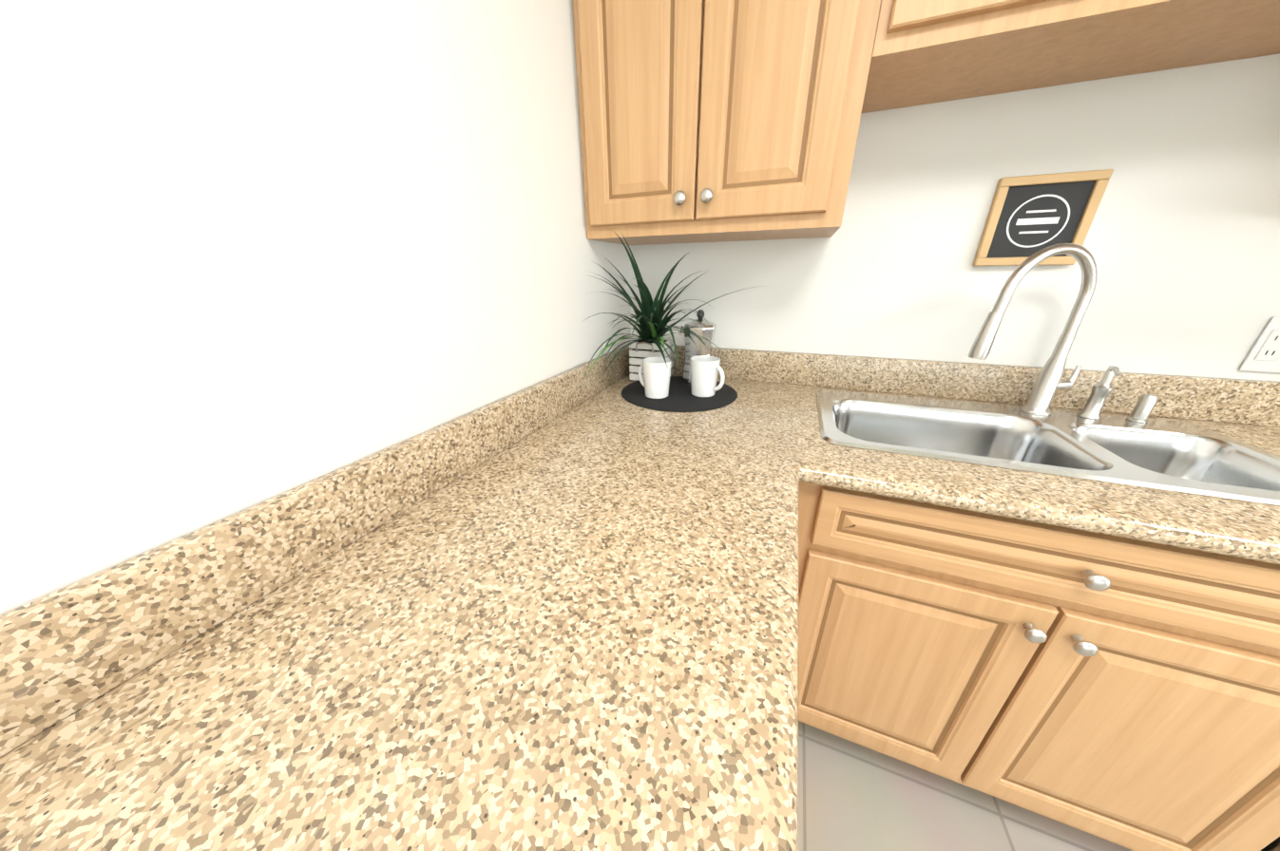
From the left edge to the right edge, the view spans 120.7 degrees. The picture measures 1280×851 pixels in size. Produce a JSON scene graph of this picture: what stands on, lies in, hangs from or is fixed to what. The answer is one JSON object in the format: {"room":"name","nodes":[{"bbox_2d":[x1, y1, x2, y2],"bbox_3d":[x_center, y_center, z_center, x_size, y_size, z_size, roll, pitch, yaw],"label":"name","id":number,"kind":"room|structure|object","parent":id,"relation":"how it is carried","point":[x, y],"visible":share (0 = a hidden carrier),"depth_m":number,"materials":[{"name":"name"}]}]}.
{"room":"kitchen","nodes":[
{"label":"kitchen","id":0,"kind":"room"},
{"bbox_2d":[0,0,630,614],"bbox_3d":[-0.924,0.218,-0.568,0.100,2.620,4.500,8,24,20],"label":"wall","id":1,"kind":"structure","parent":0,"point":[253,253],"depth_m":0.42,"materials":[{"name":"white paint"}]},
{"bbox_2d":[629,53,1279,382],"bbox_3d":[2.995,-0.174,0.247,6.700,2.620,0.100,8,24,20],"label":"wall","id":2,"kind":"structure","parent":0,"point":[1181,243],"depth_m":0.92,"materials":[{"name":"white paint"}]},
{"bbox_2d":[573,0,892,245],"bbox_3d":[0.199,-0.954,0.883,0.651,0.890,0.329,8,24,20],"label":"upper cabinet","id":3,"kind":"object","parent":2,"relation":"attached to","point":[708,121],"depth_m":0.82,"materials":[{"name":"brown wood"}]},
{"bbox_2d":[972,169,1113,266],"bbox_3d":[0.990,-0.508,0.909,0.200,0.200,0.018,8,24,20],"label":"picture frame","id":4,"kind":"object","parent":2,"relation":"attached to","point":[1028,217],"visible":0.98,"depth_m":0.90,"materials":[{"name":"brown wood"}]},
{"bbox_2d":[873,0,1279,112],"bbox_3d":[0.905,-0.985,0.561,0.874,0.600,0.329,8,24,20],"label":"upper cabinet","id":5,"kind":"object","parent":2,"relation":"attached to","point":[936,50],"depth_m":0.67,"materials":[{"name":"brown wood"}]},
{"bbox_2d":[1239,317,1279,373],"bbox_3d":[1.488,-0.182,0.836,0.100,0.125,0.008,8,24,20],"label":"electrical outlet plate","id":6,"kind":"object","parent":2,"relation":"attached to","point":[1263,355],"visible":1,"depth_m":0.85,"materials":[{"name":"white plastic"}]},
{"bbox_2d":[798,721,1133,850],"bbox_3d":[2.153,1.898,-1.197,6.700,0.060,4.700,8,24,20],"label":"floor","id":7,"kind":"structure","parent":0,"point":[852,796],"depth_m":0.93,"materials":[{"name":"tile"}]},
{"bbox_2d":[798,481,1279,850],"bbox_3d":[0.854,0.548,1.070,0.958,0.700,0.613,8,24,20],"label":"base cabinet","id":8,"kind":"object","parent":7,"relation":"on","point":[1122,692],"depth_m":0.71,"materials":[{"name":"brown wood"}]},
{"bbox_2d":[0,344,862,850],"bbox_3d":[-0.286,0.327,0.077,0.660,0.145,2.998,8,24,20],"label":"countertop","id":9,"kind":"structure","parent":8,"relation":"on","point":[557,613],"depth_m":0.36,"materials":[{"name":"stone"}]},
{"bbox_2d":[621,376,737,412],"bbox_3d":[0.125,-0.110,1.182,0.372,0.003,0.372,8,24,20],"label":"placemat","id":10,"kind":"object","parent":9,"relation":"on","point":[680,397],"visible":0.81,"depth_m":1.11,"materials":[{"name":"black"}]},
{"bbox_2d":[638,357,671,399],"bbox_3d":[0.041,-0.147,1.121,0.112,0.113,0.089,8,24,20],"label":"mug","id":11,"kind":"object","parent":10,"relation":"on","point":[656,378],"visible":1,"depth_m":1.09,"materials":[{"name":"white ceramic"}]},
{"bbox_2d":[583,229,773,381],"bbox_3d":[0.103,-0.300,1.040,0.507,0.456,0.487,8,24,20],"label":"potted plant","id":12,"kind":"object","parent":10,"relation":"on","point":[650,341],"visible":0.94,"depth_m":1.14,"materials":[{"name":"green plant"}]},
{"bbox_2d":[678,309,716,384],"bbox_3d":[0.193,-0.272,1.249,0.124,0.242,0.123,8,24,20],"label":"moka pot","id":13,"kind":"object","parent":10,"relation":"on","point":[692,350],"visible":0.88,"depth_m":1.19,"materials":[{"name":"silver metal"}]},
{"bbox_2d":[690,355,725,397],"bbox_3d":[0.208,-0.149,1.123,0.110,0.113,0.089,8,24,20],"label":"mug","id":14,"kind":"object","parent":10,"relation":"on","point":[705,370],"visible":1,"depth_m":1.10,"materials":[{"name":"white ceramic"}]},
{"bbox_2d":[824,354,1279,565],"bbox_3d":[1.345,0.069,0.640,1.906,0.145,0.633,8,24,20],"label":"countertop","id":15,"kind":"structure","parent":8,"relation":"on","point":[1247,411],"depth_m":0.70,"materials":[{"name":"stone"}]},
{"bbox_2d":[815,243,1279,505],"bbox_3d":[0.881,-0.080,0.818,0.845,0.604,0.430,8,24,20],"label":"sink","id":16,"kind":"object","parent":15,"relation":"in","point":[1136,448],"visible":0.67,"depth_m":0.87,"materials":[{"name":"silver metal"}]},
{"bbox_2d":[967,243,1158,423],"bbox_3d":[1.024,-0.205,0.849,0.430,0.402,0.155,8,24,20],"label":"faucet","id":17,"kind":"object","parent":16,"relation":"attached to","point":[1036,410],"depth_m":0.89,"materials":[{"name":"silver metal"}]},
{"bbox_2d":[1260,837,1279,850],"bbox_3d":[1.571,0.580,0.746,0.600,0.876,0.618,8,24,20],"label":"dishwasher","id":18,"kind":"object","parent":7,"relation":"on","point":[1274,846],"depth_m":0.69,"materials":[{"name":"black"}]}
]}

